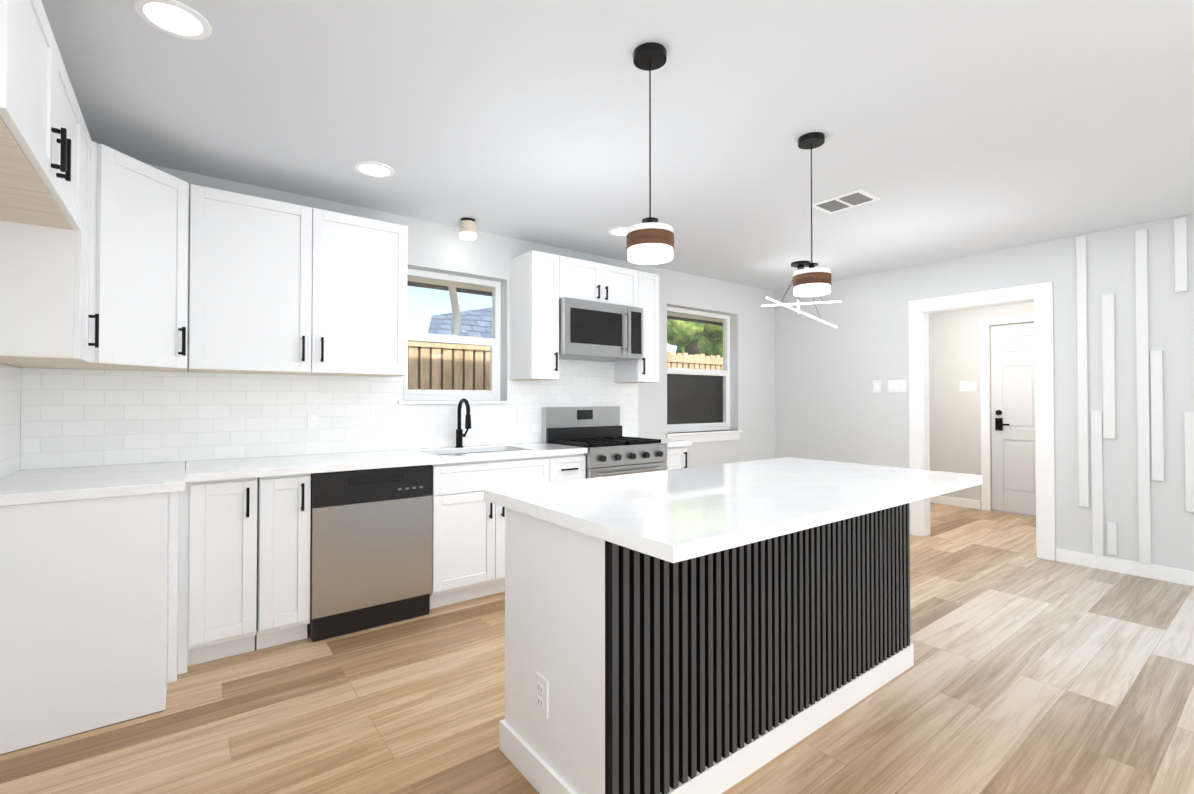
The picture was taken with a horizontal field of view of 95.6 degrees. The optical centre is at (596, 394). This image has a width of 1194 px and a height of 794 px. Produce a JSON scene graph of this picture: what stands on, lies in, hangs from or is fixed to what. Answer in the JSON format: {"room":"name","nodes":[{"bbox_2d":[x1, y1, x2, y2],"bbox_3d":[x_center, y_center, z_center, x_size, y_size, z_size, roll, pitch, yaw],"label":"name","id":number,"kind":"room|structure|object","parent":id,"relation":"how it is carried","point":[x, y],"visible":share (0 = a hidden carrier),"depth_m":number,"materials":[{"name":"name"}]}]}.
{"room":"kitchen","nodes":[
{"label":"kitchen","id":0,"kind":"room"},
{"bbox_2d":[19,164,774,469],"bbox_3d":[0.408,0.056,5.112,8.500,2.505,0.200,1,-1,-37],"label":"wall","id":1,"kind":"structure","parent":0,"point":[435,247],"depth_m":5.15,"materials":[{"name":"white paint"}]},
{"bbox_2d":[0,364,27,477],"bbox_3d":[-2.458,0.114,2.198,0.009,0.487,0.930,1,-1,-37],"label":"tile backsplash","id":2,"kind":"structure","parent":1,"relation":"attached to","point":[13,380],"depth_m":2.46,"materials":[{"name":"white tile"}]},
{"bbox_2d":[0,141,188,371],"bbox_3d":[-2.306,-0.595,2.528,0.638,0.933,0.638,1,-1,-37],"label":"upper cabinet","id":3,"kind":"object","parent":1,"relation":"attached to","point":[139,258],"visible":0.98,"depth_m":2.46,"materials":[{"name":"white wood"}]},
{"bbox_2d":[188,184,407,376],"bbox_3d":[-1.701,-0.587,3.163,1.086,0.933,0.360,1,-1,-37],"label":"upper cabinet","id":4,"kind":"object","parent":1,"relation":"attached to","point":[277,287],"visible":1,"depth_m":3.00,"materials":[{"name":"white wood"}]},
{"bbox_2d":[24,359,637,469],"bbox_3d":[-1.189,0.099,3.767,3.930,0.785,0.008,1,-1,-37],"label":"tile backsplash","id":5,"kind":"structure","parent":1,"relation":"attached to","point":[58,418],"depth_m":3.16,"materials":[{"name":"white tile"}]},
{"bbox_2d":[307,411,320,430],"bbox_3d":[-1.742,0.167,3.336,0.074,0.120,0.007,1,-1,-37],"label":"outlet","id":6,"kind":"object","parent":5,"relation":"attached to","point":[313,420],"depth_m":3.33,"materials":[{"name":"white plastic"}]},
{"bbox_2d":[398,269,512,403],"bbox_3d":[-1.046,-0.406,3.969,0.855,0.954,0.200,1,-1,-37],"label":"window","id":7,"kind":"structure","parent":1,"relation":"in","point":[446,396],"depth_m":4.04,"materials":[{"name":"white plastic"}]},
{"bbox_2d":[407,276,722,342],"bbox_3d":[0.143,0.007,5.461,9.100,2.610,0.665,1,-1,-37],"label":"roof","id":8,"kind":"structure","parent":1,"relation":"attached to","point":[438,286],"depth_m":4.66,"materials":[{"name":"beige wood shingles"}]},
{"bbox_2d":[510,250,658,382],"bbox_3d":[-0.054,-0.572,4.415,1.268,0.933,0.360,1,-1,-37],"label":"upper cabinet","id":9,"kind":"object","parent":1,"relation":"attached to","point":[542,283],"visible":0.88,"depth_m":4.11,"materials":[{"name":"white wood"}]},
{"bbox_2d":[559,297,642,361],"bbox_3d":[-0.030,-0.502,4.375,0.778,0.422,0.449,1,-1,-37],"label":"microwave","id":10,"kind":"object","parent":9,"relation":"attached to","point":[595,331],"visible":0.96,"depth_m":4.21,"materials":[{"name":"silver metal"}]},
{"bbox_2d":[665,306,741,442],"bbox_3d":[1.054,-0.190,5.563,1.123,1.346,0.200,1,-1,-37],"label":"window","id":11,"kind":"structure","parent":1,"relation":"in","point":[700,398],"depth_m":5.64,"materials":[{"name":"white plastic"}]},
{"bbox_2d":[0,503,1193,793],"bbox_3d":[2.798,1.320,1.952,8.500,0.100,7.700,1,-1,-37],"label":"floor","id":12,"kind":"structure","parent":0,"point":[1028,673],"depth_m":2.18,"materials":[{"name":"brown wood"}]},
{"bbox_2d":[0,482,195,753],"bbox_3d":[-2.014,0.835,2.135,0.647,0.876,0.265,1,-1,-37],"label":"base cabinet","id":13,"kind":"object","parent":12,"relation":"on","point":[113,610],"depth_m":2.05,"materials":[{"name":"white wood"}]},
{"bbox_2d":[208,476,279,661],"bbox_3d":[-1.932,0.843,2.808,0.372,0.876,0.618,1,-1,-37],"label":"base cabinet","id":14,"kind":"object","parent":12,"relation":"on","point":[241,512],"depth_m":2.60,"materials":[{"name":"white wood"}]},
{"bbox_2d":[276,474,310,644],"bbox_3d":[-1.768,0.844,2.933,0.294,0.876,0.618,1,-1,-37],"label":"base cabinet","id":15,"kind":"object","parent":12,"relation":"on","point":[293,492],"depth_m":2.74,"materials":[{"name":"white wood"}]},
{"bbox_2d":[307,465,432,641],"bbox_3d":[-1.386,0.848,3.197,0.627,0.867,0.624,1,-1,-37],"label":"dishwasher","id":16,"kind":"object","parent":12,"relation":"on","point":[371,547],"visible":0.98,"depth_m":2.94,"materials":[{"name":"silver metal"}]},
{"bbox_2d":[496,454,585,573],"bbox_3d":[-0.409,0.857,3.966,0.359,0.876,0.618,1,-1,-37],"label":"base cabinet","id":17,"kind":"object","parent":12,"relation":"on","point":[546,469],"depth_m":3.56,"materials":[{"name":"white wood"}]},
{"bbox_2d":[0,442,587,505],"bbox_3d":[-1.320,0.491,3.075,2.885,0.246,0.939,1,-1,-37],"label":"countertop","id":18,"kind":"structure","parent":17,"relation":"on","point":[20,487],"depth_m":2.65,"materials":[{"name":"white stone"}]},
{"bbox_2d":[455,398,470,447],"bbox_3d":[-0.908,0.203,3.788,0.109,0.348,0.200,1,-1,-37],"label":"faucet","id":19,"kind":"object","parent":18,"relation":"on","point":[460,435],"visible":1,"depth_m":3.81,"materials":[{"name":"black metal"}]},
{"bbox_2d":[542,407,667,478],"bbox_3d":[0.073,0.700,4.268,0.757,1.195,0.704,1,-1,-37],"label":"range","id":20,"kind":"object","parent":12,"relation":"on","point":[597,433],"visible":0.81,"depth_m":4.24,"materials":[{"name":"silver metal"}]},
{"bbox_2d":[664,446,687,469],"bbox_3d":[0.465,0.865,4.610,0.265,0.875,0.650,1,-1,-37],"label":"base cabinet","id":21,"kind":"object","parent":12,"relation":"on","point":[677,457],"visible":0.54,"depth_m":4.40,"materials":[{"name":"white wood"}]},
{"bbox_2d":[637,437,691,447],"bbox_3d":[0.473,0.407,4.622,0.284,0.039,0.647,1,-1,-37],"label":"countertop","id":22,"kind":"structure","parent":21,"relation":"on","point":[674,443],"depth_m":4.40,"materials":[{"name":"white stone"}]},
{"bbox_2d":[499,505,913,793],"bbox_3d":[0.576,0.836,2.259,1.853,0.876,0.632,1,-1,-37],"label":"kitchen island","id":23,"kind":"object","parent":12,"relation":"on","point":[716,629],"depth_m":1.75,"materials":[{"name":"white"}]},
{"bbox_2d":[484,457,982,564],"bbox_3d":[0.646,0.378,2.211,1.934,0.040,0.982,1,-1,-37],"label":"island countertop","id":24,"kind":"structure","parent":23,"relation":"on","point":[674,516],"depth_m":1.84,"materials":[{"name":"white stone"}]},
{"bbox_2d":[41,0,1193,291],"bbox_3d":[2.737,-1.284,2.063,8.500,0.100,7.900,1,-1,-37],"label":"ceiling","id":25,"kind":"structure","parent":0,"point":[953,128],"depth_m":2.38,"materials":[{"name":"white paint"}]},
{"bbox_2d":[133,0,211,39],"bbox_3d":[-1.390,-1.233,1.781,0.203,0.008,0.203,1,-1,-43],"label":"recessed light","id":26,"kind":"object","parent":25,"relation":"in","point":[176,18],"depth_m":1.78,"materials":[{"name":"white plastic"}]},
{"bbox_2d":[354,161,394,177],"bbox_3d":[-1.208,-1.219,2.945,0.203,0.008,0.203,0,-1,14],"label":"recessed light","id":27,"kind":"object","parent":25,"relation":"in","point":[369,168],"depth_m":2.94,"materials":[{"name":"white plastic"}]},
{"bbox_2d":[459,218,476,239],"bbox_3d":[-0.898,-1.150,3.770,0.116,0.124,0.116,1,-1,-37],"label":"light","id":28,"kind":"object","parent":25,"relation":"attached to","point":[467,228],"visible":1,"depth_m":3.73,"materials":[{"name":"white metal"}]},
{"bbox_2d":[608,227,628,235],"bbox_3d":[0.179,-1.206,4.024,0.203,0.008,0.203,1,-1,-43],"label":"recessed light","id":29,"kind":"object","parent":25,"relation":"in","point":[617,231],"depth_m":4.02,"materials":[{"name":"white plastic"}]},
{"bbox_2d":[626,42,673,264],"bbox_3d":[0.192,-0.861,1.957,0.172,0.748,0.172,1,-1,-37],"label":"pendant light","id":30,"kind":"object","parent":25,"relation":"hanging from","point":[649,240],"visible":1,"depth_m":1.91,"materials":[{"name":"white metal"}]},
{"bbox_2d":[762,261,841,327],"bbox_3d":[1.863,-0.896,4.949,0.391,0.604,0.577,1,-1,-37],"label":"light","id":31,"kind":"object","parent":25,"relation":"hanging from","point":[798,265],"visible":0.92,"depth_m":4.93,"materials":[{"name":"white metal"}]},
{"bbox_2d":[793,132,830,296],"bbox_3d":[1.026,-0.853,2.591,0.172,0.748,0.172,1,-1,-37],"label":"pendant light","id":32,"kind":"object","parent":25,"relation":"hanging from","point":[811,281],"visible":1,"depth_m":2.54,"materials":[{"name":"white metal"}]},
{"bbox_2d":[809,189,880,213],"bbox_3d":[1.561,-1.212,3.420,0.250,0.010,0.335,1,-1,-37],"label":"ceiling vent","id":33,"kind":"object","parent":25,"relation":"in","point":[851,199],"visible":0.96,"depth_m":3.40,"materials":[{"name":"white metal"}]},
{"bbox_2d":[929,302,1033,510],"bbox_3d":[4.670,0.066,5.966,0.120,2.505,3.000,1,-1,-37],"label":"wall","id":34,"kind":"structure","parent":0,"point":[955,411],"depth_m":6.37,"materials":[{"name":"white paint"}]},
{"bbox_2d":[930,495,980,508],"bbox_3d":[4.094,1.276,6.594,0.018,0.100,0.980,1,-1,-37],"label":"baseboard","id":35,"kind":"structure","parent":34,"relation":"attached to","point":[960,502],"depth_m":6.39,"materials":[{"name":"white wood"}]},
{"bbox_2d":[960,381,976,390],"bbox_3d":[4.325,-0.093,6.314,0.009,0.120,0.170,1,-1,-37],"label":"light switch","id":36,"kind":"object","parent":34,"relation":"attached to","point":[968,385],"visible":1,"depth_m":6.31,"materials":[{"name":"white plastic"}]},
{"bbox_2d":[980,313,1033,510],"bbox_3d":[4.733,0.221,5.766,0.017,2.190,1.110,1,-1,-37],"label":"door frame","id":37,"kind":"structure","parent":34,"relation":"attached to","point":[985,323],"depth_m":6.16,"materials":[{"name":"white wood"}]},
{"bbox_2d":[990,322,1035,514],"bbox_3d":[4.748,0.262,5.777,0.102,2.084,0.926,1,-1,-37],"label":"entry door","id":38,"kind":"structure","parent":34,"relation":"in","point":[1013,419],"depth_m":5.99,"materials":[{"name":"white paint"}]},
{"bbox_2d":[775,214,1193,570],"bbox_3d":[4.428,0.033,3.207,0.120,2.505,7.700,1,-1,-37],"label":"wall","id":39,"kind":"structure","parent":0,"point":[830,405],"depth_m":4.21,"materials":[{"name":"white paint"}]},
{"bbox_2d":[873,380,880,392],"bbox_3d":[2.746,-0.075,5.315,0.009,0.120,0.078,1,-1,-37],"label":"switch plate","id":40,"kind":"object","parent":39,"relation":"attached to","point":[876,383],"depth_m":5.31,"materials":[{"name":"white plastic"}]},
{"bbox_2d":[888,380,906,392],"bbox_3d":[2.861,-0.076,5.163,0.009,0.120,0.170,1,-1,-37],"label":"switch plate","id":41,"kind":"object","parent":39,"relation":"attached to","point":[897,385],"depth_m":5.16,"materials":[{"name":"white plastic"}]},
{"bbox_2d":[908,281,1055,560],"bbox_3d":[3.300,0.213,4.690,0.160,2.180,1.060,1,-1,-37],"label":"door frame","id":42,"kind":"structure","parent":39,"relation":"attached to","point":[1040,295],"depth_m":4.42,"materials":[{"name":"white wood"}]},
{"bbox_2d":[1056,548,1193,585],"bbox_3d":[5.067,1.224,2.242,0.014,0.100,4.953,1,-1,-37],"label":"baseboard","id":43,"kind":"structure","parent":39,"relation":"attached to","point":[1167,574],"depth_m":3.89,"materials":[{"name":"white wood"}]},
{"bbox_2d":[1076,217,1193,564],"bbox_3d":[4.059,-0.005,3.576,0.022,2.390,1.345,1,-1,-37],"label":"strips","id":44,"kind":"object","parent":39,"relation":"attached to","point":[1142,360],"visible":1,"depth_m":3.85,"materials":[{"name":"white paint"}]},
{"bbox_3d":[-0.474,-0.012,-0.519,0.120,2.505,7.700,1,-1,-37],"label":"wall","id":45,"kind":"structure","parent":0,"visible":0},
{"bbox_2d":[0,0,81,230],"bbox_3d":[-1.743,-0.849,1.546,0.342,0.448,1.088,1,-1,-37],"label":"upper cabinet","id":46,"kind":"object","parent":45,"relation":"attached to","point":[40,148],"visible":1,"depth_m":1.55,"materials":[{"name":"white wood"}]},
{"bbox_2d":[0,116,98,361],"bbox_3d":[-2.152,-0.600,2.081,0.342,0.933,0.258,1,-1,-37],"label":"upper cabinet","id":47,"kind":"object","parent":45,"relation":"attached to","point":[45,315],"visible":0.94,"depth_m":2.01,"materials":[{"name":"white wood"}]},
{"label":"outside","id":48,"kind":"structure","parent":0,"visible":0},
{"bbox_3d":[-7.928,1.558,17.632,26.000,0.100,29.750,1,-1,-37],"label":"ground","id":49,"kind":"structure","parent":48,"visible":0},
{"bbox_2d":[428,307,491,337],"bbox_3d":[-2.965,-0.312,11.786,2.640,3.500,3.100,1,-1,-37],"label":"house","id":50,"kind":"structure","parent":49,"relation":"on","point":[480,322],"depth_m":10.73,"materials":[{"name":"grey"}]},
{"bbox_2d":[408,334,722,424],"bbox_3d":[0.409,0.375,7.503,17.000,2.024,0.050,1,-1,-37],"label":"fence","id":51,"kind":"object","parent":49,"relation":"on","point":[444,369],"depth_m":6.01,"materials":[{"name":"brown wood"}]},
{"bbox_2d":[667,319,722,357],"bbox_3d":[2.712,-1.112,12.604,4.961,5.120,3.380,1,-1,-37],"label":"tree","id":52,"kind":"object","parent":49,"relation":"on","point":[683,329],"depth_m":10.53,"materials":[{"name":"green plant"}]}
]}

